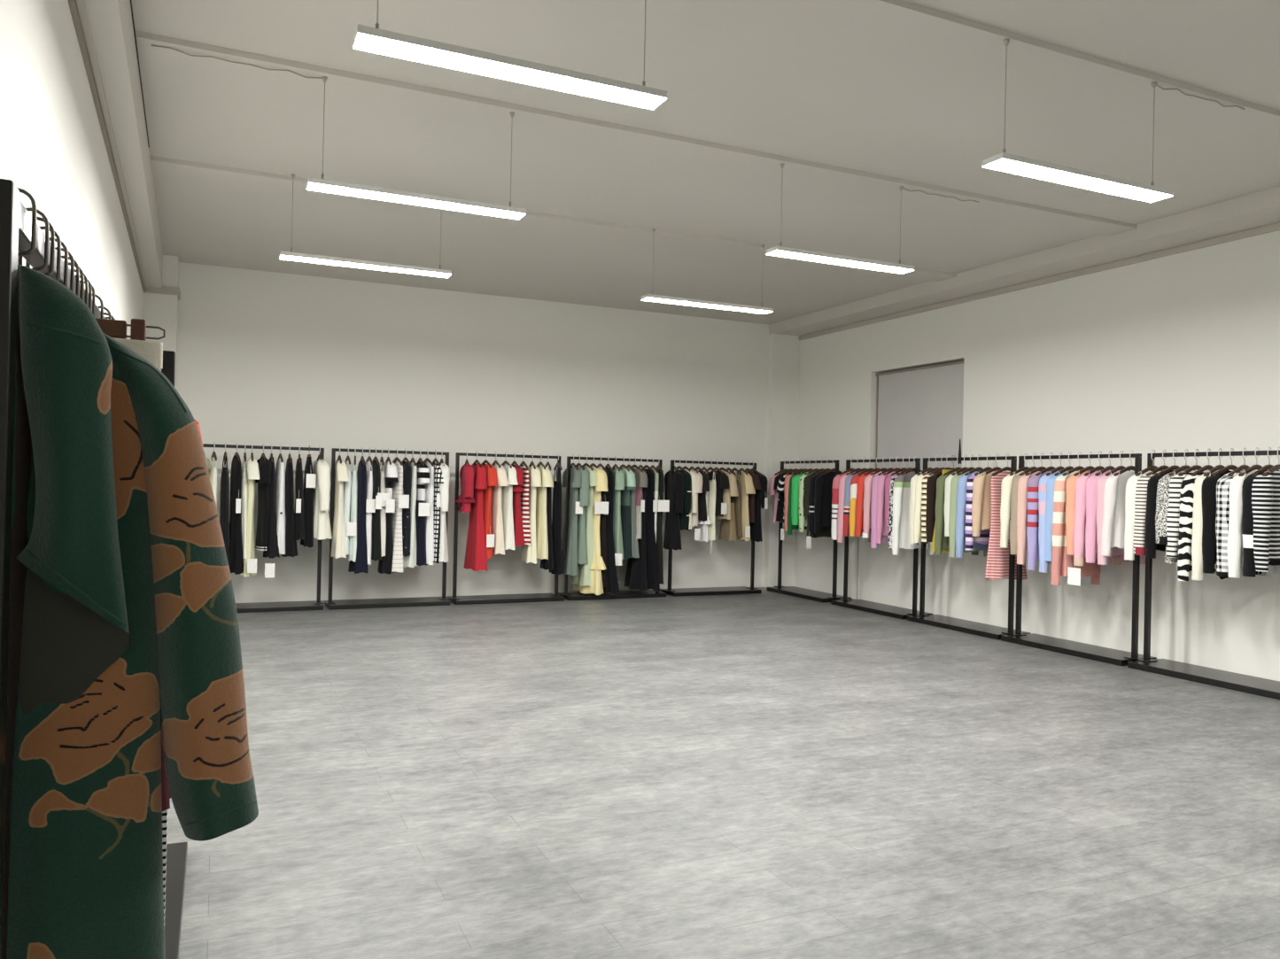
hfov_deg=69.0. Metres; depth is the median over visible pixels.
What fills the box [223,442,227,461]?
clothes hanger
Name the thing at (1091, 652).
rack
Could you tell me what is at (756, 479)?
shirt
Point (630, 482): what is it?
dress
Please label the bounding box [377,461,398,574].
dress
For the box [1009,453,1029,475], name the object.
clothes hanger
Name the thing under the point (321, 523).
cardigan
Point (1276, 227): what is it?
trim
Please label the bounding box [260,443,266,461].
clothes hanger
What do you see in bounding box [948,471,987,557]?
cardigan
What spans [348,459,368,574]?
dress
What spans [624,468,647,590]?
gown
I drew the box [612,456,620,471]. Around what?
clothes hanger
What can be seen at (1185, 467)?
clothes hanger
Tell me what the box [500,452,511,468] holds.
clothes hanger
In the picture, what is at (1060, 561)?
cardigan
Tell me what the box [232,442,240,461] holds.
clothes hanger
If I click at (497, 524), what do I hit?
dress
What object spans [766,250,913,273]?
diffuser
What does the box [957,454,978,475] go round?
clothes hanger
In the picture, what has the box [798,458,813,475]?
clothes hanger
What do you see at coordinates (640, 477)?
dress
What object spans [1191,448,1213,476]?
clothes hanger
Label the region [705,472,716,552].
dress
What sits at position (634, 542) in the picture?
dress
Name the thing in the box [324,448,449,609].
rack
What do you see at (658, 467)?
clothes hanger
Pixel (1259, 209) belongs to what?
beam
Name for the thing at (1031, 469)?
clothes hanger
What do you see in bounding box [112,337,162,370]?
trousers
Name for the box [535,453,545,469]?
clothes hanger
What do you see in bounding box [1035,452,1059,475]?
clothes hanger
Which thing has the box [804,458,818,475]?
clothes hanger
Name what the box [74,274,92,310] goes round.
clothes hanger
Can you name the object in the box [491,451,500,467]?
clothes hanger
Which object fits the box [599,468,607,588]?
dress
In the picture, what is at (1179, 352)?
wall
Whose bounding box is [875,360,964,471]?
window
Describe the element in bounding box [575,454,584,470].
clothes hanger
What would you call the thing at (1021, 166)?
diffuser
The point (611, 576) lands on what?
gown
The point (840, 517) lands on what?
sweater
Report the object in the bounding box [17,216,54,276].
clothes hanger
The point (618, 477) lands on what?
dress
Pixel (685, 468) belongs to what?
clothes hanger
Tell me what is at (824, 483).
cardigan
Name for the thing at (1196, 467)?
clothes hanger
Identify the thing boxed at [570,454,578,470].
clothes hanger
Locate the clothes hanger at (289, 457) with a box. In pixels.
[287,444,291,462]
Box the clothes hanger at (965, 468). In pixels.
[951,455,968,475]
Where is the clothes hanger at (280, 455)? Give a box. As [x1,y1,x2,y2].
[278,443,283,462]
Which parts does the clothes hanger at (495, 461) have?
hanger arm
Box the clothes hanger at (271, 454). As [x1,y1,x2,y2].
[270,443,273,462]
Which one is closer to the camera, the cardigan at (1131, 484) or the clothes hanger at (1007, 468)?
the cardigan at (1131, 484)
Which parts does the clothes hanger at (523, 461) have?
hanger arm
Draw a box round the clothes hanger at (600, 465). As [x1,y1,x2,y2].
[597,455,605,472]
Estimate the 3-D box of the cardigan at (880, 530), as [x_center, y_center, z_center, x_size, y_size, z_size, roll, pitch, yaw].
[3.064,0.334,11.136,0.547,0.864,0.152,1,0,-18]
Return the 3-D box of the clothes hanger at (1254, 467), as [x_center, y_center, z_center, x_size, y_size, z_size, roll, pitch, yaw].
[4.815,-0.132,7.274,0.370,0.240,0.032,1,0,-22]
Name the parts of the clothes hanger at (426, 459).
hanger arm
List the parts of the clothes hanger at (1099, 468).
hanger arm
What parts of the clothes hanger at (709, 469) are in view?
hanger arm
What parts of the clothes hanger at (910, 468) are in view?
hanger arm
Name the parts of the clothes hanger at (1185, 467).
hanger arm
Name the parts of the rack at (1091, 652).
foot plate, post, rail, foot plate, post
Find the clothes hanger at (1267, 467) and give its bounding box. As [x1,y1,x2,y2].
[1251,447,1279,476]
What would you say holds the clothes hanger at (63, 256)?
hanging from the rack at (15, 220)
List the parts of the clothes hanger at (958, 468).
hanger arm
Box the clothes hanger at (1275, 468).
[1262,446,1279,476]
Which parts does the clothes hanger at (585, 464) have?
hanger arm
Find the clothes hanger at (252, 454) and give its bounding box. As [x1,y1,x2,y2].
[250,442,253,461]
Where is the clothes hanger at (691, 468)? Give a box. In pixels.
[689,458,698,473]
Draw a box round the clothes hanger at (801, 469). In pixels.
[790,458,802,475]
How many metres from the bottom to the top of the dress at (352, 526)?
1.164 m
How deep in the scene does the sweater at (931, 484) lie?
10.22 m
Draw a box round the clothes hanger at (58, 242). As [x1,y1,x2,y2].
[25,225,61,281]
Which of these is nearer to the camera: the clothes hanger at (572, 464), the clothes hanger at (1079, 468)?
the clothes hanger at (1079, 468)
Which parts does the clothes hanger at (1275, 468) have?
hanger arm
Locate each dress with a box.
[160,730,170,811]
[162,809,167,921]
[209,457,217,508]
[219,457,230,566]
[229,457,243,574]
[238,457,259,577]
[241,457,248,558]
[254,457,271,550]
[262,457,279,577]
[275,457,285,554]
[281,457,297,557]
[294,457,305,540]
[330,459,349,558]
[343,461,351,555]
[347,461,357,561]
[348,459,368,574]
[365,462,375,565]
[370,460,383,560]
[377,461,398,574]
[377,462,388,557]
[391,461,409,573]
[402,461,411,557]
[403,461,417,567]
[415,461,430,566]
[425,462,434,565]
[433,462,443,563]
[439,462,449,562]
[463,463,487,571]
[481,464,497,558]
[491,464,508,554]
[501,464,518,550]
[511,465,524,546]
[519,465,531,544]
[521,465,541,563]
[535,465,553,559]
[539,466,553,570]
[549,466,563,574]
[561,466,582,576]
[564,466,589,564]
[571,466,597,586]
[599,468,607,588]
[612,467,624,566]
[620,467,636,558]
[628,467,639,558]
[633,468,647,539]
[651,468,661,543]
[656,468,669,584]
[663,469,683,550]
[696,491,713,542]
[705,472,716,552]
[719,473,736,541]
[730,472,742,537]
[733,471,755,541]
[743,472,767,542]
[985,471,1027,580]
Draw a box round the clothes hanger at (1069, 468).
[1054,452,1078,475]
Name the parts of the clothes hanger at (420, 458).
hanger arm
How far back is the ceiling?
6.47 m
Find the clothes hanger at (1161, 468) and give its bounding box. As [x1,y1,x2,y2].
[1146,449,1174,476]
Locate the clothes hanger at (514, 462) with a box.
[511,452,519,468]
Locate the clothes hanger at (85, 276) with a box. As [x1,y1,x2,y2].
[69,269,88,305]
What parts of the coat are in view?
panel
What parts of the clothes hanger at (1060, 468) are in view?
hanger arm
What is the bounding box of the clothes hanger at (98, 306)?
[97,305,111,319]
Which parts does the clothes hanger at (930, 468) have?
hanger arm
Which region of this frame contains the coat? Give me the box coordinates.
[0,263,258,958]
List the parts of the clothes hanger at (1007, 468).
hanger arm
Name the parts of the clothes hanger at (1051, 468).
hanger arm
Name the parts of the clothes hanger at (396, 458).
hanger arm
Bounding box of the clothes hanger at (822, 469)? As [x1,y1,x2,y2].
[810,458,824,475]
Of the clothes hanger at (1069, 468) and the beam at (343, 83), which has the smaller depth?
the beam at (343, 83)
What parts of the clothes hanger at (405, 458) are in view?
hanger arm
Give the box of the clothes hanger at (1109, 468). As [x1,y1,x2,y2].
[1094,450,1115,476]
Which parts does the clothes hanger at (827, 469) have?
hanger arm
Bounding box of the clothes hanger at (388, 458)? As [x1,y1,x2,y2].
[385,448,391,465]
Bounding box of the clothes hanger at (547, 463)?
[544,453,550,470]
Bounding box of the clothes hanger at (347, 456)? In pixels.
[344,446,350,465]
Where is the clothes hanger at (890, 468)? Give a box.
[877,457,895,475]
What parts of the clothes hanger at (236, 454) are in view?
hanger arm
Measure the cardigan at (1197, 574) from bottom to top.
0.882 m
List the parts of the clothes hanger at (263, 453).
hanger arm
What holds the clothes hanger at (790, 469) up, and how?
hanging from the rack at (792, 591)
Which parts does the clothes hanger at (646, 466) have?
hanger arm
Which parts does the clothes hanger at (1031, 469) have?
hanger arm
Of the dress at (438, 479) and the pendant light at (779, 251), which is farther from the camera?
the dress at (438, 479)
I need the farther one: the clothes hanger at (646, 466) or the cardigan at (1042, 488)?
the clothes hanger at (646, 466)
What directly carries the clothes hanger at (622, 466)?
hanging from the rack at (631, 593)
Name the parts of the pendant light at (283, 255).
cord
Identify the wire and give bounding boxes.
[130,0,149,147]
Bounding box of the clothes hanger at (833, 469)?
[821,457,842,475]
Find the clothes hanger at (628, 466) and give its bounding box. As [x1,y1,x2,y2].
[626,456,635,472]
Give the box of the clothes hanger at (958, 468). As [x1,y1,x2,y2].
[943,455,961,475]
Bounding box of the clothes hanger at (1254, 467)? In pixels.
[1238,447,1263,476]
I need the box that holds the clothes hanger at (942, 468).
[928,455,945,475]
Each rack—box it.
[0,178,105,958]
[164,841,187,958]
[202,443,324,612]
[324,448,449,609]
[447,452,564,605]
[558,456,666,600]
[659,460,761,597]
[766,460,851,602]
[830,458,932,619]
[906,456,1030,639]
[1000,453,1156,666]
[1127,449,1279,699]
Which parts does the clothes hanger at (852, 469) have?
hanger arm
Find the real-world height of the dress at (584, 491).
1.248 m
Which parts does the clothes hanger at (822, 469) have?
hanger arm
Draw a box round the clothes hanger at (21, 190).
[17,187,36,259]
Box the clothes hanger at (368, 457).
[365,447,372,465]
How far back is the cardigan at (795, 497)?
12.61 m
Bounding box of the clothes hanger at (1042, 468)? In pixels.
[1024,452,1050,475]
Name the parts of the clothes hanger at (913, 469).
hanger arm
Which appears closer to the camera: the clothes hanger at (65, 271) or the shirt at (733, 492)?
the clothes hanger at (65, 271)
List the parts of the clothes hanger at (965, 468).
hanger arm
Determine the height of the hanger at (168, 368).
0.182 m
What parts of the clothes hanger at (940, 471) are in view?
hanger arm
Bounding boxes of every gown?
[573,466,608,595]
[603,467,619,594]
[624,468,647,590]
[644,468,659,590]
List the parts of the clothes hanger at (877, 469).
hanger arm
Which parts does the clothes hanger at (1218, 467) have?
hanger arm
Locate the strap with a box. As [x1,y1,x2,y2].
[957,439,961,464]
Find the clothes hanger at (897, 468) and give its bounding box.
[883,456,900,475]
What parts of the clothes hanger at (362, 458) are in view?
hanger arm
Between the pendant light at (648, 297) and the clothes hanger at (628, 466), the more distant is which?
the clothes hanger at (628, 466)
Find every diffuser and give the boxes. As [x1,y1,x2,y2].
[279,255,450,278]
[307,182,525,219]
[353,32,666,109]
[642,297,771,314]
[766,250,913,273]
[982,158,1172,202]
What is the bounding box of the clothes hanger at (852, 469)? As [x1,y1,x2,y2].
[838,457,854,475]
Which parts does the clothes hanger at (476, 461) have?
hanger arm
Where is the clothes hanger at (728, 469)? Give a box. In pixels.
[726,459,735,475]
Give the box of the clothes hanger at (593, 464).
[589,455,597,468]
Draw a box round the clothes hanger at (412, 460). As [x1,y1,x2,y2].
[410,449,416,465]
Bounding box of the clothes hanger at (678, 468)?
[674,458,686,473]
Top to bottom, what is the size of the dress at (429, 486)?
1.222 m
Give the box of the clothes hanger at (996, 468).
[982,454,1001,475]
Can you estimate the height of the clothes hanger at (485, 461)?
0.210 m
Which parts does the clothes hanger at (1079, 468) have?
hanger arm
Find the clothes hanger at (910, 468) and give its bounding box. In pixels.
[896,456,915,475]
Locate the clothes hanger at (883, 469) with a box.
[870,457,887,475]
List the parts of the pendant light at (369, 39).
cord, cord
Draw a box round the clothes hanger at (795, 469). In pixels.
[783,458,798,475]
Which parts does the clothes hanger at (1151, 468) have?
hanger arm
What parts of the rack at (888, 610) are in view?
post, rail, post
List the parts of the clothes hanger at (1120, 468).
hanger arm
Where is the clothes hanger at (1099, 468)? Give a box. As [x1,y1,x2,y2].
[1084,451,1109,476]
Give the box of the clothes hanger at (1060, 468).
[1046,452,1068,475]
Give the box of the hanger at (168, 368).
[95,294,175,387]
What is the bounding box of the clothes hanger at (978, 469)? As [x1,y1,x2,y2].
[964,454,983,475]
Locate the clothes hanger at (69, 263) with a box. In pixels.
[68,262,84,300]
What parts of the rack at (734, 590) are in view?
post, rail, post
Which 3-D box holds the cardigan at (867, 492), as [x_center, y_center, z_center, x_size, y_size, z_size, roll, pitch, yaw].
[2.957,0.304,11.364,0.559,0.806,0.172,1,0,-20]
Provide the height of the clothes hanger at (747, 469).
0.210 m
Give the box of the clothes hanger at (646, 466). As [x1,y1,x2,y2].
[643,457,653,473]
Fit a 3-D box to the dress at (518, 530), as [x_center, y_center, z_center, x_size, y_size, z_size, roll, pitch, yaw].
[-1.577,0.316,11.595,0.277,1.013,0.541,1,0,-35]
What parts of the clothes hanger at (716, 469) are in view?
hanger arm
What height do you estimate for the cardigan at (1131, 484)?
0.775 m
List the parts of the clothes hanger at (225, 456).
hanger arm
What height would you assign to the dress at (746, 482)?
0.970 m
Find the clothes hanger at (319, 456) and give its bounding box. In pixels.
[317,445,322,461]
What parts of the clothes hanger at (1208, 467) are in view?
hanger arm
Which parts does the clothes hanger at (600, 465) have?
hanger arm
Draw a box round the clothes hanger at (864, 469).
[851,457,867,475]
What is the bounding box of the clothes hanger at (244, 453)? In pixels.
[243,442,246,461]
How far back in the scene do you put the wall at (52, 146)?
3.82 m
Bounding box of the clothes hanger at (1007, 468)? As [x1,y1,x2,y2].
[991,453,1010,476]
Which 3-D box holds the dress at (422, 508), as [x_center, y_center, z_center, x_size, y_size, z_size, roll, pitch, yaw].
[-2.614,0.401,11.087,0.183,1.229,0.553,1,0,-26]
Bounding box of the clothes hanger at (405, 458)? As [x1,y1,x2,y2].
[401,448,411,465]
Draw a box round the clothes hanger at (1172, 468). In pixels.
[1155,449,1184,476]
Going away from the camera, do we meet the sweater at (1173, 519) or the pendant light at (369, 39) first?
the pendant light at (369, 39)
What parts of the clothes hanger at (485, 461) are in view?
hanger arm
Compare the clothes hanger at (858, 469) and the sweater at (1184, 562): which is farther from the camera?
the clothes hanger at (858, 469)
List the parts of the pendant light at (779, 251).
cord, cord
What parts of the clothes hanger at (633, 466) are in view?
hanger arm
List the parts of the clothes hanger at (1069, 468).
hanger arm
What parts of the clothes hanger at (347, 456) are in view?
hanger arm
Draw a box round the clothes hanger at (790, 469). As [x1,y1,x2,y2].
[778,459,792,475]
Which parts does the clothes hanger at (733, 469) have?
hanger arm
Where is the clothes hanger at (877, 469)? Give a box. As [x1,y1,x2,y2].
[863,457,882,475]
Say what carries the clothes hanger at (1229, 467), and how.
hanging from the rack at (1252, 685)
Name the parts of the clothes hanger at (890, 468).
hanger arm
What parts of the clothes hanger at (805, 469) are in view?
hanger arm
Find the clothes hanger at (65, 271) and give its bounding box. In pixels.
[49,237,68,287]
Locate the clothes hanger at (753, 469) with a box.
[746,460,760,474]
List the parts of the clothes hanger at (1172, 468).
hanger arm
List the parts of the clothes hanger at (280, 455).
hanger arm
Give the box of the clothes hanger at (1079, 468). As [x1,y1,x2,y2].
[1062,451,1089,475]
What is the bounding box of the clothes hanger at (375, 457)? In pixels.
[372,447,379,465]
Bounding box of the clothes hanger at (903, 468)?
[891,456,906,475]
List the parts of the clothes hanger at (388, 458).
hanger arm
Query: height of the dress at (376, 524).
1.161 m
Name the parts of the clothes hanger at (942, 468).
hanger arm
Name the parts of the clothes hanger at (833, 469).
hanger arm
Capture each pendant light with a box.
[151,44,525,219]
[279,173,451,278]
[352,0,667,109]
[641,228,773,314]
[765,163,978,273]
[981,38,1244,202]
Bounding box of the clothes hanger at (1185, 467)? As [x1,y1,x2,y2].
[1168,449,1195,476]
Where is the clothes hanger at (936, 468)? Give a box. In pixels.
[922,455,939,475]
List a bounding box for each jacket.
[802,472,831,537]
[1155,470,1183,563]
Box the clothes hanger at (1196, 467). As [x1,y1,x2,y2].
[1178,449,1202,476]
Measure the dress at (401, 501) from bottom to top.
1.299 m
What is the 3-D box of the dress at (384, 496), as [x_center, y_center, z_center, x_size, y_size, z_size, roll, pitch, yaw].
[-3.002,0.338,10.900,0.142,1.117,0.394,1,0,-16]
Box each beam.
[84,0,162,287]
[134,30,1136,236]
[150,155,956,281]
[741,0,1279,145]
[768,186,1279,336]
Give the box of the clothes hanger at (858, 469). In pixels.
[845,457,861,475]
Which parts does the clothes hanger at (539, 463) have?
hanger arm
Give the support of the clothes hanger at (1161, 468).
hanging from the rack at (1252, 685)
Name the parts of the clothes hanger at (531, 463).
hanger arm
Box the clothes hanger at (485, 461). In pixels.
[480,451,492,467]
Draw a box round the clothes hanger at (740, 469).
[736,460,747,474]
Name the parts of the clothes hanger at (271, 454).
hanger arm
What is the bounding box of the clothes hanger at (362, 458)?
[360,447,364,465]
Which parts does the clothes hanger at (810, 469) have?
hanger arm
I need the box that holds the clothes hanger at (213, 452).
[210,442,217,461]
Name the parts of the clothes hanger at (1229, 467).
hanger arm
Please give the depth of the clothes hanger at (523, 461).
11.62 m
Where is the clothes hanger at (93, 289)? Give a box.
[79,280,95,317]
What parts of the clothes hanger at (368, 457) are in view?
hanger arm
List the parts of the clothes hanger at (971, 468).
hanger arm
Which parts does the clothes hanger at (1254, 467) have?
hanger arm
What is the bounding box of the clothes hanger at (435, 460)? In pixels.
[432,449,440,465]
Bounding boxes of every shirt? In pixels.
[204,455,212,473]
[685,470,698,529]
[691,470,702,540]
[697,470,709,521]
[707,471,729,516]
[715,471,738,519]
[745,471,761,523]
[768,473,783,522]
[773,472,787,521]
[776,472,792,522]
[780,472,793,540]
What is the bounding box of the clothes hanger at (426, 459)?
[423,449,433,466]
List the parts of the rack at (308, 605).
rail, post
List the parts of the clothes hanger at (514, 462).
hanger arm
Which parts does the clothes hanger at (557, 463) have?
hanger arm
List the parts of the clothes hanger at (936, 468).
hanger arm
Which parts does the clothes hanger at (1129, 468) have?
hanger arm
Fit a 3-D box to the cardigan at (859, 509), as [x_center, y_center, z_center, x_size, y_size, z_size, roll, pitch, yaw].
[2.914,0.300,11.445,0.550,0.799,0.160,1,0,-19]
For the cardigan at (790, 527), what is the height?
0.872 m
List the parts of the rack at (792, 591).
post, rail, post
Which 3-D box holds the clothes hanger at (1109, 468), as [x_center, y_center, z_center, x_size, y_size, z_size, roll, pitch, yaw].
[4.274,-0.139,8.471,0.370,0.240,0.032,1,0,-28]
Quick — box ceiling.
[131,0,1279,324]
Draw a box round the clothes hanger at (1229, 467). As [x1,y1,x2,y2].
[1211,448,1237,476]
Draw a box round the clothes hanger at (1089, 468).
[1073,451,1099,475]
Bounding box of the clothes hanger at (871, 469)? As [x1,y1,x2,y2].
[857,457,874,475]
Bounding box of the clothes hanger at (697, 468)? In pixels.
[695,458,704,473]
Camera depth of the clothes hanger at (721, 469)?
12.89 m
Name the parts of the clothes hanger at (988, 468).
hanger arm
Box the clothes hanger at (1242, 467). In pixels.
[1227,447,1249,476]
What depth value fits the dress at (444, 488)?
10.99 m
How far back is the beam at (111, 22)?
5.37 m
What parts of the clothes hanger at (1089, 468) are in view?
hanger arm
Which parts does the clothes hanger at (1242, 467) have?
hanger arm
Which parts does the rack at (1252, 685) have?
foot plate, post, rail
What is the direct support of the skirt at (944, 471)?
hanging from the hanger
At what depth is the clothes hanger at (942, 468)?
10.39 m
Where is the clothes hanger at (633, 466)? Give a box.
[628,457,642,472]
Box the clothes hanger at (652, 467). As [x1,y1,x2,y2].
[650,457,658,473]
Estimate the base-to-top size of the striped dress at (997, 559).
1.113 m
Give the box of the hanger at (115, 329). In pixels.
[54,247,165,341]
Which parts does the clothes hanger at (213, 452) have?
hanger arm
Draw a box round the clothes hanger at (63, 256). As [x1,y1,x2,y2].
[61,255,79,296]
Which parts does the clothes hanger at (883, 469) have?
hanger arm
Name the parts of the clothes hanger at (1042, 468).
hanger arm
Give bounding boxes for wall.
[0,0,143,339]
[176,262,769,603]
[795,230,1279,681]
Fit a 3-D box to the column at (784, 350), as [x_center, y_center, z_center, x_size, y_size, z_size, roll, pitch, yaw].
[2.110,-0.271,13.836,0.470,3.740,0.120,1,0,-24]
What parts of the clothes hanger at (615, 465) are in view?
hanger arm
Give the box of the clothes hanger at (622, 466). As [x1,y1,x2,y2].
[619,456,629,471]
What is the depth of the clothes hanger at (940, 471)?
10.31 m
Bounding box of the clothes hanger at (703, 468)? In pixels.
[701,459,709,474]
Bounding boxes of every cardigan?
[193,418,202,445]
[311,458,332,539]
[455,463,476,512]
[677,469,691,530]
[786,472,806,535]
[791,472,807,525]
[799,472,811,532]
[806,472,828,548]
[814,472,840,533]
[843,472,863,536]
[855,471,874,536]
[861,471,881,537]
[870,471,888,548]
[876,471,894,543]
[884,472,898,534]
[887,472,900,549]
[892,471,934,555]
[908,471,927,543]
[913,471,933,543]
[934,471,978,555]
[944,472,956,536]
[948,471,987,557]
[955,471,988,558]
[1009,472,1024,554]
[1016,471,1039,564]
[1038,471,1058,573]
[1044,471,1067,561]
[1051,471,1101,585]
[1065,471,1088,555]
[1067,471,1121,586]
[1101,471,1134,556]
[1124,470,1163,560]
[1145,470,1171,558]
[1191,470,1242,580]
[1201,470,1231,574]
[1226,470,1278,577]
[1241,470,1279,577]
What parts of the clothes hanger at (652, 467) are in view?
hanger arm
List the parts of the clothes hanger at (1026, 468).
hanger arm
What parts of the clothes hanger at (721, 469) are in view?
hanger arm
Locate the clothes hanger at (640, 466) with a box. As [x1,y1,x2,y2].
[638,457,646,472]
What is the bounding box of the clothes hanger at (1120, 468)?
[1105,450,1130,476]
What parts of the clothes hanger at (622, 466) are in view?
hanger arm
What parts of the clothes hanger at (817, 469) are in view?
hanger arm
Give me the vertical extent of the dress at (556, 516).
1.367 m
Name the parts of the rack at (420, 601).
post, rail, post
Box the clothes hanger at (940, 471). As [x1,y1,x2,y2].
[933,455,949,475]
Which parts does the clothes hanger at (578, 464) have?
hanger arm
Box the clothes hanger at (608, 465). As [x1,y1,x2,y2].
[605,456,612,471]
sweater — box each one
[831,472,868,539]
[837,472,870,543]
[849,472,866,536]
[921,472,933,543]
[925,472,942,542]
[964,471,990,550]
[971,471,996,536]
[1000,471,1023,547]
[1026,471,1050,570]
[1085,471,1128,563]
[1096,471,1145,565]
[1133,470,1161,555]
[1166,470,1195,558]
[1177,470,1230,581]
[1215,470,1265,576]
[1251,470,1279,572]
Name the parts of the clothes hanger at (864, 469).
hanger arm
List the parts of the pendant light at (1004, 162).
cord, cord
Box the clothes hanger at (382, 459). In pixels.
[380,447,384,465]
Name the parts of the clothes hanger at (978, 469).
hanger arm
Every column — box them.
[142,255,178,388]
[763,333,799,588]
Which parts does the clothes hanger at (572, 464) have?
hanger arm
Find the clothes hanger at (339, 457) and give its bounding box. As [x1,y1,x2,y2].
[337,446,341,463]
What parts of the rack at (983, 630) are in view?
post, rail, post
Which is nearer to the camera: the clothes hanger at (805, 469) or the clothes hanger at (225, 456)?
the clothes hanger at (225, 456)
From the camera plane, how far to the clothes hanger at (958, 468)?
10.18 m
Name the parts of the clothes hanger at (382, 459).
hanger arm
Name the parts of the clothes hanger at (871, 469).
hanger arm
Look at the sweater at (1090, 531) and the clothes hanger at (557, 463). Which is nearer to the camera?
the sweater at (1090, 531)
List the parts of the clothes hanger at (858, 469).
hanger arm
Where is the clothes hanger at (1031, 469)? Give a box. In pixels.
[1019,453,1041,475]
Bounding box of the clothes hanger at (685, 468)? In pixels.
[680,458,690,472]
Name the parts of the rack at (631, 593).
post, rail, post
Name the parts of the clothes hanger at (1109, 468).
hanger arm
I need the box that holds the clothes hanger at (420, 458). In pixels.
[416,449,424,465]
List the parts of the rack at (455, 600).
post, rail, post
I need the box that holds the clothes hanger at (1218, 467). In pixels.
[1203,448,1225,476]
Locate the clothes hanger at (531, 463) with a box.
[529,453,535,469]
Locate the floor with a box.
[166,587,1279,958]
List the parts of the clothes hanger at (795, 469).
hanger arm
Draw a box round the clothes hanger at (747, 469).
[744,460,754,474]
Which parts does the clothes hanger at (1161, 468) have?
hanger arm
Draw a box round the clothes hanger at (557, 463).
[553,454,562,470]
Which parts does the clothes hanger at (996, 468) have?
hanger arm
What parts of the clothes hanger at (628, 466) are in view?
hanger arm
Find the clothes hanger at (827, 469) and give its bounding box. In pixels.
[815,458,834,475]
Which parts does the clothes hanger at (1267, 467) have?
hanger arm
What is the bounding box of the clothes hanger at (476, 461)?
[472,450,481,467]
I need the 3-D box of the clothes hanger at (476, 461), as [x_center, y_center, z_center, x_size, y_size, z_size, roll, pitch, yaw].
[-1.996,-0.244,11.389,0.020,0.210,0.340,1,0,-29]
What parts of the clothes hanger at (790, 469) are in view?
hanger arm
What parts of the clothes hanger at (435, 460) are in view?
hanger arm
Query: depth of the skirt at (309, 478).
10.40 m
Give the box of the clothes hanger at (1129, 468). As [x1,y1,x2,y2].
[1113,450,1134,476]
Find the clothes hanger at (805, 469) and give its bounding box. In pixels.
[792,458,809,475]
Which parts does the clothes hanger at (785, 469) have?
hanger arm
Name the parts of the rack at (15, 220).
post, rail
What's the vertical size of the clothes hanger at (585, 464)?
0.210 m
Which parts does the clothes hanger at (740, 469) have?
hanger arm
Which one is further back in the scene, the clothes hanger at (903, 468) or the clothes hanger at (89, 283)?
the clothes hanger at (903, 468)
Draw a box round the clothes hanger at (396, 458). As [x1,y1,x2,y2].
[392,448,402,465]
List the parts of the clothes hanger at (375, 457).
hanger arm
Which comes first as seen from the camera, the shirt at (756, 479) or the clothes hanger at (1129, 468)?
the clothes hanger at (1129, 468)
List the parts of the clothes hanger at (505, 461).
hanger arm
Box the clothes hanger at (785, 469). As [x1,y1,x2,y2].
[774,459,787,475]
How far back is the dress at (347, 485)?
10.60 m
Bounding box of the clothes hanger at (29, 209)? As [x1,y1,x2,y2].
[25,207,49,271]
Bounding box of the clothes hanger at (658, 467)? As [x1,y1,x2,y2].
[655,462,663,473]
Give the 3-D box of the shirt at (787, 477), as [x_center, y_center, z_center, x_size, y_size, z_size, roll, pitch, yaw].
[2.235,0.365,12.938,0.575,0.949,0.178,1,0,-27]
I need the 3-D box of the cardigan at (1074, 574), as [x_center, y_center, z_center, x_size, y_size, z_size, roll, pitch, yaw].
[4.215,0.440,8.551,0.577,1.045,0.181,1,0,-24]
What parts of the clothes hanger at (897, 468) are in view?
hanger arm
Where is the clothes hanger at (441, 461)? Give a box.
[439,449,444,465]
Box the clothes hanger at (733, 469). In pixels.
[729,460,741,475]
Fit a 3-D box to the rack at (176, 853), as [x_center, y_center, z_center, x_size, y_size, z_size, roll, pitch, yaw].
[-1.683,0.563,2.952,0.450,1.818,1.410,1,0,-24]
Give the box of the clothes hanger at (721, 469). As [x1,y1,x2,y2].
[716,459,730,474]
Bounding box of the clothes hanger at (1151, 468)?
[1135,449,1163,476]
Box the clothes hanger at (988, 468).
[974,454,991,475]
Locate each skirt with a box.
[300,457,316,547]
[930,469,968,552]
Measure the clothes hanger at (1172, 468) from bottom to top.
0.240 m
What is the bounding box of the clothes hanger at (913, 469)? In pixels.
[900,456,922,475]
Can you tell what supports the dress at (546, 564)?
hanging from the clothes hanger at (547, 463)
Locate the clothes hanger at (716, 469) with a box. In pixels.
[710,459,722,473]
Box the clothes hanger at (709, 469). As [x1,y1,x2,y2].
[704,459,717,474]
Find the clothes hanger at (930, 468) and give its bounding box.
[916,455,932,475]
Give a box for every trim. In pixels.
[67,0,145,292]
[75,0,148,289]
[145,286,180,300]
[799,222,1279,340]
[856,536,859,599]
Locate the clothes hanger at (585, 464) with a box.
[581,455,593,470]
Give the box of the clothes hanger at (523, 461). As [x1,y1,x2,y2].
[519,452,527,468]
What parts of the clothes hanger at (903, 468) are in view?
hanger arm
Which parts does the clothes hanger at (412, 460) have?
hanger arm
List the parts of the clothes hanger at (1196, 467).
hanger arm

